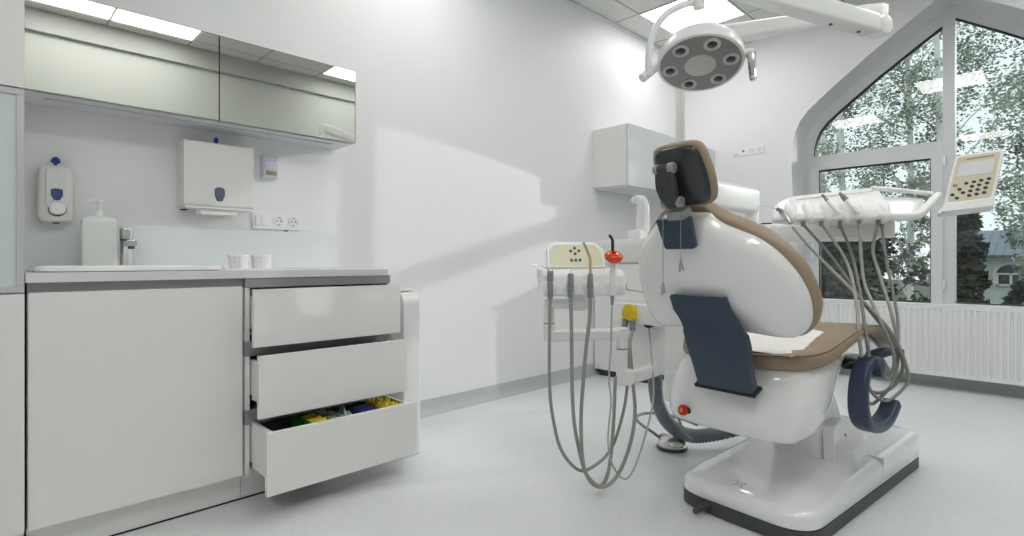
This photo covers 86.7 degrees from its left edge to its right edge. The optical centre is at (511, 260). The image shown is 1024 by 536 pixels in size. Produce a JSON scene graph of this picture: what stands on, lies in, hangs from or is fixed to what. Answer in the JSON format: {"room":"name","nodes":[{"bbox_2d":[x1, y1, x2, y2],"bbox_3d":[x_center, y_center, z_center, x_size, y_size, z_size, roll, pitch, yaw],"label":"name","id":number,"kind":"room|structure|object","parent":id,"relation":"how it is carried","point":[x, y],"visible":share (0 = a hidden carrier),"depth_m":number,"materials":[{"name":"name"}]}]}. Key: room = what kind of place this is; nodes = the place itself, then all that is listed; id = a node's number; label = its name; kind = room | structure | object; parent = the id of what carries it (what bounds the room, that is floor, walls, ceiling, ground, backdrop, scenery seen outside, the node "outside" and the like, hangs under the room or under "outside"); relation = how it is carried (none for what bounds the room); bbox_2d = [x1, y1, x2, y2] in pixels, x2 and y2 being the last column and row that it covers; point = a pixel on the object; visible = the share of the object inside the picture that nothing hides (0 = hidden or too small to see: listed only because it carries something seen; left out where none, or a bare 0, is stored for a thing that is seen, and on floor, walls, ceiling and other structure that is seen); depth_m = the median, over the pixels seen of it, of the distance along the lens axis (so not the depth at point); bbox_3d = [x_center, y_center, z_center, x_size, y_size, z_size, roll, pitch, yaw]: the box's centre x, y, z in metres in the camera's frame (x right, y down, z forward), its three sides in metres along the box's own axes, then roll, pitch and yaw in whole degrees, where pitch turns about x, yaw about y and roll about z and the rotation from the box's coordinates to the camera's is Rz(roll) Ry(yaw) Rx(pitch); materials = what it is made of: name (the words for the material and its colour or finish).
{"room":"dental clinic","nodes":[
{"label":"dental clinic","id":0,"kind":"room"},
{"bbox_2d":[24,0,674,400],"bbox_3d":[-0.702,-0.686,3.126,7.275,3.173,0.200,0,0,-44],"label":"wall","id":1,"kind":"structure","parent":0,"point":[470,156],"depth_m":3.24,"materials":[{"name":"paint"}]},
{"bbox_2d":[37,157,73,223],"bbox_3d":[-1.664,-0.259,1.976,0.099,0.245,0.094,0,0,-44],"label":"soap dispenser","id":2,"kind":"object","parent":1,"relation":"attached to","point":[55,184],"visible":1,"depth_m":1.95,"materials":[{"name":"white plastic"}]},
{"bbox_2d":[24,222,335,269],"bbox_3d":[-1.335,-0.053,2.360,1.207,0.175,0.006,0,0,-44],"label":"backsplash","id":3,"kind":"structure","parent":1,"relation":"attached to","point":[45,244],"depth_m":2.32,"materials":[{"name":"white paint"}]},
{"bbox_2d":[24,0,354,149],"bbox_3d":[-1.265,-0.743,2.288,1.207,0.356,0.208,0,0,-44],"label":"upper cabinet","id":4,"kind":"object","parent":1,"relation":"attached to","point":[80,55],"visible":0.85,"depth_m":2.11,"materials":[{"name":"grey laminate"}]},
{"bbox_2d":[176,137,253,212],"bbox_3d":[-1.276,-0.373,2.337,0.271,0.319,0.122,0,0,-44],"label":"dispenser","id":5,"kind":"object","parent":1,"relation":"attached to","point":[214,176],"visible":1,"depth_m":2.28,"materials":[{"name":"white plastic"}]},
{"bbox_2d":[178,205,251,212],"bbox_3d":[-1.276,-0.223,2.337,0.261,0.010,0.110,0,0,-44],"label":"tray","id":6,"kind":"object","parent":5,"relation":"on","point":[239,208],"depth_m":2.30,"materials":[{"name":"white plastic"}]},
{"bbox_2d":[195,209,236,216],"bbox_3d":[-1.276,-0.208,2.339,0.145,0.020,0.080,0,0,-44],"label":"paper towel","id":7,"kind":"object","parent":5,"relation":"hanging from","point":[211,212],"visible":1,"depth_m":2.31,"materials":[{"name":"white paper"}]},
{"bbox_2d":[260,156,277,179],"bbox_3d":[-1.131,-0.435,2.526,0.066,0.100,0.056,0,0,-44],"label":"air freshener","id":8,"kind":"object","parent":1,"relation":"attached to","point":[268,165],"visible":1,"depth_m":2.51,"materials":[{"name":"white plastic"}]},
{"bbox_2d":[252,211,300,230],"bbox_3d":[-1.113,-0.185,2.571,0.226,0.087,0.016,0,0,-44],"label":"strip","id":9,"kind":"object","parent":1,"relation":"attached to","point":[260,220],"visible":1,"depth_m":2.56,"materials":[{"name":"white plastic"}]},
{"bbox_2d":[256,215,260,224],"bbox_3d":[-1.173,-0.189,2.508,0.024,0.046,0.006,0,0,-44],"label":"rocker switch","id":10,"kind":"object","parent":9,"relation":"attached to","point":[258,217],"depth_m":2.51,"materials":[{"name":"white plastic"}]},
{"bbox_2d":[261,215,266,224],"bbox_3d":[-1.155,-0.189,2.526,0.024,0.046,0.006,0,0,-44],"label":"rocker switch","id":11,"kind":"object","parent":9,"relation":"attached to","point":[263,217],"depth_m":2.52,"materials":[{"name":"white plastic"}]},
{"bbox_2d":[274,216,283,225],"bbox_3d":[-1.106,-0.189,2.572,0.047,0.047,0.006,0,0,-44],"label":"socket","id":12,"kind":"object","parent":9,"relation":"attached to","point":[278,220],"depth_m":2.57,"materials":[{"name":"plastic"}]},
{"bbox_2d":[288,217,297,226],"bbox_3d":[-1.056,-0.189,2.620,0.047,0.047,0.006,0,0,-44],"label":"socket","id":13,"kind":"object","parent":9,"relation":"attached to","point":[292,221],"depth_m":2.62,"materials":[{"name":"plastic"}]},
{"bbox_2d":[420,363,599,417],"bbox_3d":[0.404,0.857,4.040,3.615,0.087,0.045,0,0,-44],"label":"baseboard","id":14,"kind":"structure","parent":1,"relation":"attached to","point":[442,404],"depth_m":3.56,"materials":[{"name":"grey plastic"}]},
{"bbox_2d":[565,0,660,49],"bbox_3d":[-0.697,-1.964,2.977,6.675,0.018,0.020,0,0,-44],"label":"trim","id":15,"kind":"structure","parent":1,"relation":"attached to","point":[573,2],"depth_m":4.44,"materials":[{"name":"white metal"}]},
{"bbox_2d":[593,123,714,199],"bbox_3d":[1.276,-0.802,4.696,1.442,0.472,0.328,0,0,-44],"label":"upper cabinet","id":16,"kind":"object","parent":1,"relation":"attached to","point":[623,153],"visible":0.49,"depth_m":4.21,"materials":[{"name":"white laminate"}]},
{"bbox_2d":[116,374,1023,535],"bbox_3d":[0.576,0.960,1.823,7.275,0.120,3.850,0,0,-44],"label":"floor","id":17,"kind":"structure","parent":0,"point":[498,467],"depth_m":2.18,"materials":[{"name":"plastic"}]},
{"bbox_2d":[0,0,23,535],"bbox_3d":[-1.921,-0.325,1.438,0.912,2.450,0.497,0,0,-44],"label":"tall cabinet","id":18,"kind":"object","parent":17,"relation":"on","point":[11,11],"visible":1,"depth_m":1.56,"materials":[{"name":"white laminate"}]},
{"bbox_2d":[24,278,242,535],"bbox_3d":[-1.376,0.482,1.972,0.602,0.836,0.497,0,0,-44],"label":"base cabinet","id":19,"kind":"object","parent":17,"relation":"on","point":[133,390],"visible":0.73,"depth_m":1.76,"materials":[{"name":"white laminate"}]},
{"bbox_2d":[24,268,387,282],"bbox_3d":[-1.162,0.050,2.182,1.210,0.029,0.504,0,0,-44],"label":"countertop","id":20,"kind":"structure","parent":19,"relation":"on","point":[29,276],"depth_m":1.89,"materials":[{"name":"laminate"}]},
{"bbox_2d":[81,199,117,264],"bbox_3d":[-1.540,-0.098,2.022,0.107,0.265,0.052,0,0,-44],"label":"soap pump bottle","id":21,"kind":"object","parent":20,"relation":"on","point":[99,232],"visible":0.83,"depth_m":2.01,"materials":[{"name":"white plastic"}]},
{"bbox_2d":[28,265,223,271],"bbox_3d":[-1.358,0.025,1.936,0.544,0.019,0.350,0,0,-44],"label":"basin","id":22,"kind":"object","parent":20,"relation":"in","point":[62,268],"visible":1,"depth_m":1.79,"materials":[{"name":"white ceramic"}]},
{"bbox_2d":[119,228,136,264],"bbox_3d":[-1.458,-0.046,2.062,0.052,0.162,0.131,0,0,-44],"label":"faucet","id":23,"kind":"object","parent":20,"relation":"on","point":[126,235],"visible":0.85,"depth_m":2.07,"materials":[{"name":"silver metal"}]},
{"bbox_2d":[224,268,280,268],"bbox_3d":[-1.129,0.033,2.343,0.230,0.004,0.090,0,0,-44],"label":"tray","id":24,"kind":"object","parent":20,"relation":"on","point":[224,268],"visible":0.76,"depth_m":2.31,"materials":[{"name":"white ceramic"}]},
{"bbox_2d":[228,255,249,267],"bbox_3d":[-1.163,0.002,2.309,0.086,0.058,0.086,0,0,-44],"label":"cup","id":25,"kind":"object","parent":24,"relation":"on","point":[234,261],"visible":0.95,"depth_m":2.28,"materials":[{"name":"white plastic"}]},
{"bbox_2d":[251,255,271,267],"bbox_3d":[-1.097,0.002,2.374,0.086,0.058,0.086,0,0,-44],"label":"cup","id":26,"kind":"object","parent":24,"relation":"on","point":[258,261],"visible":0.97,"depth_m":2.34,"materials":[{"name":"white plastic"}]},
{"bbox_2d":[240,275,416,498],"bbox_3d":[-0.868,0.482,2.326,0.618,0.836,0.703,0,0,-44],"label":"base cabinet","id":27,"kind":"object","parent":17,"relation":"on","point":[310,344],"visible":0.75,"depth_m":2.08,"materials":[{"name":"white laminate"}]},
{"bbox_2d":[292,411,330,426],"bbox_3d":[-0.777,0.681,2.111,0.077,0.150,0.205,0,0,-44],"label":"storage box","id":28,"kind":"object","parent":27,"relation":"in","point":[297,420],"visible":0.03,"depth_m":2.12,"materials":[{"name":"green plastic"}]},
{"bbox_3d":[-0.803,0.697,2.138,0.068,0.113,0.036,0,0,-44],"label":"block","id":29,"kind":"object","parent":28,"relation":"in","visible":0},
{"bbox_2d":[301,412,316,418],"bbox_3d":[-0.803,0.621,2.138,0.063,0.037,0.032,0,0,-44],"label":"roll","id":30,"kind":"object","parent":29,"relation":"on","point":[314,413],"visible":0.41,"depth_m":2.13,"materials":[{"name":"plastic"}]},
{"bbox_3d":[-0.771,0.697,2.105,0.068,0.113,0.036,0,0,-44],"label":"block","id":31,"kind":"object","parent":28,"relation":"in","visible":0},
{"bbox_2d":[306,415,321,421],"bbox_3d":[-0.771,0.621,2.106,0.063,0.037,0.032,0,0,-44],"label":"roll","id":32,"kind":"object","parent":31,"relation":"on","point":[310,419],"visible":0.41,"depth_m":2.10,"materials":[{"name":"plastic"}]},
{"bbox_3d":[-0.740,0.697,2.073,0.068,0.113,0.036,0,0,-44],"label":"block","id":33,"kind":"object","parent":28,"relation":"in","visible":0},
{"bbox_2d":[311,417,326,422],"bbox_3d":[-0.740,0.621,2.073,0.063,0.037,0.032,0,0,-44],"label":"roll","id":34,"kind":"object","parent":33,"relation":"on","point":[323,418],"visible":0.3,"depth_m":2.07,"materials":[{"name":"plastic"}]},
{"bbox_2d":[315,409,342,416],"bbox_3d":[-0.724,0.685,2.163,0.064,0.142,0.205,0,0,-44],"label":"storage box","id":35,"kind":"object","parent":27,"relation":"on","point":[325,412],"visible":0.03,"depth_m":2.23,"materials":[{"name":"white plastic"}]},
{"bbox_2d":[326,414,335,418],"bbox_3d":[-0.725,0.684,2.164,0.040,0.137,0.040,0,0,-44],"label":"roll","id":36,"kind":"object","parent":35,"relation":"in","point":[331,416],"visible":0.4,"depth_m":2.16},
{"bbox_2d":[338,405,351,415],"bbox_3d":[-0.679,0.670,2.204,0.046,0.172,0.185,0,0,-44],"label":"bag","id":37,"kind":"object","parent":27,"relation":"on","point":[342,410],"visible":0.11,"depth_m":2.19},
{"bbox_2d":[349,404,379,413],"bbox_3d":[-0.608,0.681,2.238,0.092,0.150,0.124,0,0,-44],"label":"container","id":38,"kind":"object","parent":27,"relation":"on","point":[364,407],"visible":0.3,"depth_m":2.23,"materials":[{"name":"blue plastic"}]},
{"bbox_2d":[390,287,419,457],"bbox_3d":[-0.602,0.514,2.639,0.102,0.772,0.395,0,0,-44],"label":"waste bin","id":39,"kind":"object","parent":17,"relation":"on","point":[409,301],"visible":0.2,"depth_m":2.51,"materials":[{"name":"white plastic"}]},
{"bbox_2d":[595,262,663,382],"bbox_3d":[1.342,0.454,4.590,1.405,0.892,0.567,0,0,-44],"label":"base cabinet","id":40,"kind":"object","parent":17,"relation":"on","point":[602,303],"visible":0.05,"depth_m":4.24,"materials":[{"name":"white plastic"}]},
{"bbox_2d":[636,412,697,452],"bbox_3d":[0.782,0.856,2.760,0.389,0.086,0.352,0,0,-44],"label":"foot pedal","id":41,"kind":"object","parent":17,"relation":"on","point":[668,443],"visible":0.77,"depth_m":2.57,"materials":[{"name":"grey plastic"}]},
{"bbox_2d":[639,140,918,535],"bbox_3d":[1.055,0.271,2.074,1.557,1.259,0.626,0,0,-39],"label":"dental chair","id":42,"kind":"object","parent":17,"relation":"on","point":[804,467],"visible":0.94,"depth_m":1.76,"materials":[{"name":"white plastic"}]},
{"bbox_2d":[598,89,684,401],"bbox_3d":[0.679,-0.237,2.481,0.530,1.675,0.673,0,0,0],"label":"dental cuspidor unit","id":43,"kind":"object","parent":42,"relation":"attached to","point":[631,311],"visible":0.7,"depth_m":2.39,"materials":[{"name":"white plastic"}]},
{"bbox_2d":[537,242,627,371],"bbox_3d":[0.289,0.184,2.114,0.373,0.521,0.169,0,0,-7],"label":"console","id":44,"kind":"object","parent":43,"relation":"attached to","point":[561,257],"visible":0.81,"depth_m":2.12,"materials":[{"name":"white plastic"}]},
{"bbox_2d":[531,264,629,471],"bbox_3d":[0.314,0.412,2.153,0.580,0.802,0.145,0,0,-39],"label":"syringe","id":45,"kind":"object","parent":44,"relation":"in","point":[550,278],"visible":0.87,"depth_m":2.03,"materials":[{"name":"rubber"}]},
{"bbox_2d":[537,268,625,310],"bbox_3d":[0.264,0.110,2.104,0.329,0.164,0.295,0,0,-44],"label":"tray","id":46,"kind":"object","parent":44,"relation":"on","point":[601,276],"depth_m":2.05,"materials":[{"name":"white plastic"}]},
{"bbox_2d":[567,270,616,484],"bbox_3d":[0.311,0.452,2.079,0.256,0.836,0.045,0,0,-31],"label":"suction handpiece","id":47,"kind":"object","parent":44,"relation":"in","point":[570,280],"visible":0.95,"depth_m":2.04,"materials":[{"name":"white plastic"}]},
{"bbox_2d":[579,242,636,488],"bbox_3d":[0.427,0.398,2.155,0.122,0.941,0.425,0,0,41],"label":"hose","id":48,"kind":"object","parent":44,"relation":"in","point":[590,286],"visible":1,"depth_m":2.04,"materials":[{"name":"grey rubber"}]},
{"bbox_2d":[604,234,653,479],"bbox_3d":[0.485,0.376,2.161,0.072,0.954,0.414,0,0,38],"label":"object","id":49,"kind":"object","parent":44,"relation":"in","point":[613,256],"visible":0.96,"depth_m":2.03,"materials":[{"name":"white plastic"}]},
{"bbox_2d":[598,239,644,262],"bbox_3d":[0.656,-0.045,2.571,0.400,0.105,0.470,0,0,-39],"label":"bowl","id":50,"kind":"object","parent":43,"relation":"on","point":[630,249],"depth_m":2.44,"materials":[{"name":"white ceramic"}]},
{"bbox_2d":[648,375,739,443],"bbox_3d":[0.880,0.688,2.556,0.517,0.354,0.122,0,0,-8],"label":"hose","id":51,"kind":"object","parent":43,"relation":"attached to","point":[676,429],"visible":0.76,"depth_m":2.54,"materials":[{"name":"grey plastic"}]},
{"bbox_2d":[639,0,892,91],"bbox_3d":[0.987,-0.858,2.114,0.908,0.519,0.866,0,0,29],"label":"light","id":52,"kind":"object","parent":43,"relation":"attached to","point":[703,56],"visible":1,"depth_m":2.01,"materials":[{"name":"white plastic"}]},
{"bbox_2d":[713,149,1003,241],"bbox_3d":[1.454,-0.256,2.490,0.732,0.338,1.199,0,0,-44],"label":"tray","id":53,"kind":"object","parent":43,"relation":"attached to","point":[974,178],"visible":0.92,"depth_m":2.36,"materials":[{"name":"white plastic"}]},
{"bbox_2d":[757,205,909,402],"bbox_3d":[1.312,0.139,2.257,0.218,0.783,0.538,0,0,-20],"label":"syringe","id":54,"kind":"object","parent":53,"relation":"in","point":[780,210],"visible":0.96,"depth_m":2.06,"materials":[{"name":"rubber"}]},
{"bbox_2d":[819,221,863,356],"bbox_3d":[1.314,0.078,2.104,0.097,0.506,0.544,0,0,16],"label":"hose","id":55,"kind":"object","parent":53,"relation":"hanging from","point":[821,223],"visible":0.99,"depth_m":2.14,"materials":[{"name":"grey rubber"}]},
{"bbox_2d":[821,194,870,356],"bbox_3d":[1.342,0.018,2.110,0.108,0.627,0.556,0,0,15],"label":"dental handpiece","id":56,"kind":"object","parent":53,"relation":"in","point":[833,207],"visible":0.99,"depth_m":2.21,"materials":[{"name":"white plastic"}]},
{"bbox_2d":[801,221,904,394],"bbox_3d":[1.377,0.162,2.189,0.199,0.673,0.428,0,0,-1],"label":"hose","id":57,"kind":"object","parent":53,"relation":"hanging from","point":[893,341],"visible":0.82,"depth_m":2.04,"materials":[{"name":"grey rubber"}]},
{"bbox_2d":[839,192,895,380],"bbox_3d":[1.425,0.075,2.177,0.092,0.750,0.375,0,0,14],"label":"dental handpiece","id":58,"kind":"object","parent":53,"relation":"in","point":[843,197],"visible":0.89,"depth_m":2.17,"materials":[{"name":"white plastic"}]},
{"bbox_2d":[869,219,899,405],"bbox_3d":[1.456,0.181,2.123,0.109,0.712,0.397,0,0,38],"label":"hose","id":59,"kind":"object","parent":53,"relation":"hanging from","point":[878,222],"visible":0.84,"depth_m":2.12,"materials":[{"name":"grey rubber"}]},
{"bbox_2d":[879,224,899,371],"bbox_3d":[1.524,0.128,2.194,0.075,0.632,0.338,0,0,36],"label":"hose","id":60,"kind":"object","parent":53,"relation":"hanging from","point":[881,226],"visible":0.55,"depth_m":2.25,"materials":[{"name":"grey rubber"}]},
{"bbox_2d":[661,214,683,294],"bbox_3d":[0.496,-0.021,1.650,0.036,0.254,0.084,0,0,-39],"label":"chain","id":61,"kind":"object","parent":42,"relation":"hanging from","point":[680,262],"visible":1,"depth_m":1.66,"materials":[{"name":"metal"}]},
{"bbox_2d":[653,140,717,207],"bbox_3d":[0.523,-0.263,1.658,0.108,0.192,0.196,0,0,-39],"label":"cushion","id":62,"kind":"object","parent":42,"relation":"on","point":[695,175],"depth_m":1.60,"materials":[{"name":"beige leather"}]},
{"bbox_2d":[648,202,822,335],"bbox_3d":[0.665,0.013,1.769,0.232,0.430,0.597,0,0,-39],"label":"backrest cushion","id":63,"kind":"object","parent":42,"relation":"on","point":[741,277],"depth_m":1.64,"materials":[{"name":"beige leather"}]},
{"bbox_2d":[747,329,823,356],"bbox_3d":[0.940,0.269,1.949,0.428,0.066,0.276,0,0,-44],"label":"paper sheet","id":64,"kind":"object","parent":42,"relation":"on","point":[760,343],"visible":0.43,"depth_m":1.86,"materials":[{"name":"white paper"}]},
{"bbox_2d":[683,322,894,370],"bbox_3d":[1.193,0.322,2.202,1.168,0.180,0.521,0,0,-39],"label":"seat cushion","id":65,"kind":"object","parent":42,"relation":"on","point":[825,352],"depth_m":1.83,"materials":[{"name":"beige leather"}]},
{"bbox_2d":[574,0,887,46],"bbox_3d":[0.504,-1.998,1.753,6.675,0.050,3.450,0,0,-44],"label":"ceiling","id":66,"kind":"structure","parent":0,"point":[625,13],"depth_m":4.30,"materials":[{"name":"tile"}]},
{"bbox_2d":[639,0,745,33],"bbox_3d":[1.440,-1.969,4.323,0.600,0.008,0.600,0,0,-44],"label":"recessed light","id":67,"kind":"object","parent":66,"relation":"in","point":[716,11],"visible":0.62,"depth_m":4.33,"materials":[{"name":"white plastic"}]},
{"bbox_2d":[685,0,1023,256],"bbox_3d":[3.030,-0.686,4.230,0.400,3.173,3.450,0,0,-44],"label":"wall","id":68,"kind":"structure","parent":0,"point":[800,75],"depth_m":4.67,"materials":[{"name":"paint"}]},
{"bbox_2d":[732,144,763,156],"bbox_3d":[2.115,-0.991,4.867,0.014,0.081,0.290,0,0,-44],"label":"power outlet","id":69,"kind":"object","parent":68,"relation":"attached to","point":[754,149],"visible":1,"depth_m":4.86,"materials":[{"name":"white plastic"}]},
{"bbox_2d":[743,0,899,43],"bbox_3d":[2.887,-1.964,4.076,0.020,0.018,3.430,0,0,-44],"label":"trim","id":70,"kind":"structure","parent":68,"relation":"attached to","point":[888,1],"depth_m":4.12,"materials":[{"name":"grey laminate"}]},
{"bbox_2d":[803,4,1023,306],"bbox_3d":[3.322,-0.766,4.075,0.130,2.356,2.104,0,0,-44],"label":"window","id":71,"kind":"structure","parent":68,"relation":"in","point":[942,155],"depth_m":4.14,"materials":[{"name":"white plastic"}]},
{"bbox_2d":[819,298,1023,385],"bbox_3d":[3.075,0.554,3.799,0.136,0.502,1.944,0,0,-44],"label":"radiator","id":72,"kind":"object","parent":68,"relation":"attached to","point":[970,342],"visible":0.57,"depth_m":3.73,"materials":[{"name":"metal"}]},
{"bbox_2d":[823,298,1023,309],"bbox_3d":[3.062,0.310,3.784,0.098,0.014,1.941,0,0,-44],"label":"grille","id":73,"kind":"object","parent":72,"relation":"attached to","point":[935,306],"depth_m":3.86,"materials":[{"name":"metal"}]},
{"bbox_2d":[839,367,1023,397],"bbox_3d":[2.871,0.857,4.074,0.045,0.087,3.450,0,0,-44],"label":"baseboard","id":74,"kind":"structure","parent":68,"relation":"attached to","point":[1017,391],"depth_m":3.80,"materials":[{"name":"grey plastic"}]},
{"label":"outside","id":75,"kind":"structure","parent":0,"visible":0},
{"bbox_2d":[870,279,929,300],"bbox_3d":[62.523,4.600,54.502,154.400,0.200,135.000,0,0,-44],"label":"lawn","id":76,"kind":"structure","parent":75,"point":[926,290],"depth_m":85.58,"materials":[{"name":"green plant"}]},
{"bbox_2d":[817,89,888,191],"bbox_3d":[11.491,-2.601,19.869,3.732,14.207,4.029,0,0,-38],"label":"tree","id":77,"kind":"object","parent":76,"relation":"on","point":[821,141],"visible":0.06,"depth_m":19.50,"materials":[{"name":"green plant"}]},
{"bbox_2d":[822,241,885,298],"bbox_3d":[6.643,1.815,10.662,2.348,5.518,2.001,0,0,-44],"label":"conifer","id":78,"kind":"object","parent":76,"relation":"on","point":[871,276],"visible":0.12,"depth_m":10.26,"materials":[{"name":"green plant"}]},
{"bbox_2d":[817,77,908,275],"bbox_3d":[9.357,-3.320,15.591,3.053,15.645,3.429,0,0,-39],"label":"tree","id":79,"kind":"object","parent":76,"relation":"on","point":[840,175],"visible":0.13,"depth_m":15.38,"materials":[{"name":"green plant"}]},
{"bbox_2d":[822,242,903,299],"bbox_3d":[6.776,1.566,12.121,3.407,6.045,3.195,0,0,12],"label":"conifer","id":80,"kind":"object","parent":76,"relation":"on","point":[873,291],"visible":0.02,"depth_m":11.34,"materials":[{"name":"green plant"}]},
{"bbox_2d":[823,238,929,300],"bbox_3d":[8.443,1.626,12.928,2.863,5.854,2.780,0,0,-13],"label":"conifer","id":81,"kind":"object","parent":76,"relation":"on","point":[921,273],"visible":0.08,"depth_m":12.15,"materials":[{"name":"green plant"}]},
{"bbox_2d":[836,21,984,299],"bbox_3d":[11.428,-3.822,15.570,3.432,16.649,3.576,0,0,-12],"label":"tree","id":82,"kind":"object","parent":76,"relation":"on","point":[909,252],"visible":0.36,"depth_m":15.45,"materials":[{"name":"green plant"}]},
{"bbox_2d":[869,21,1020,282],"bbox_3d":[11.245,-3.799,14.206,3.224,16.602,3.044,0,0,37],"label":"tree","id":83,"kind":"object","parent":76,"relation":"on","point":[918,182],"visible":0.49,"depth_m":14.13,"materials":[{"name":"green plant"}]},
{"bbox_2d":[928,213,993,303],"bbox_3d":[8.446,1.667,10.216,1.197,5.804,1.202,0,0,42],"label":"conifer","id":84,"kind":"object","parent":76,"relation":"on","point":[972,280],"visible":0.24,"depth_m":10.02,"materials":[{"name":"green plant"}]},
{"bbox_2d":[926,230,1023,303],"bbox_3d":[23.933,1.540,23.440,8.000,5.920,8.500,0,0,-44],"label":"house","id":85,"kind":"structure","parent":76,"relation":"on","point":[1000,255],"depth_m":22.36,"materials":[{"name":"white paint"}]},
{"bbox_2d":[958,24,1023,249],"bbox_3d":[14.381,-3.341,14.682,3.640,15.686,3.317,0,0,-28],"label":"tree","id":86,"kind":"object","parent":76,"relation":"on","point":[1019,146],"visible":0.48,"depth_m":15.06,"materials":[{"name":"green plant"}]},
{"bbox_2d":[975,59,1023,304],"bbox_3d":[10.458,-1.323,9.979,2.864,11.651,2.745,0,0,-39],"label":"tree","id":87,"kind":"object","parent":76,"relation":"on","point":[1002,106],"visible":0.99,"depth_m":10.45,"materials":[{"name":"green plant"}]},
{"bbox_2d":[1001,278,1023,304],"bbox_3d":[10.355,2.395,10.927,1.868,4.226,1.522,0,0,-8],"label":"bush","id":88,"kind":"object","parent":76,"relation":"on","point":[1016,295],"visible":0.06,"depth_m":10.85,"materials":[{"name":"green plant"}]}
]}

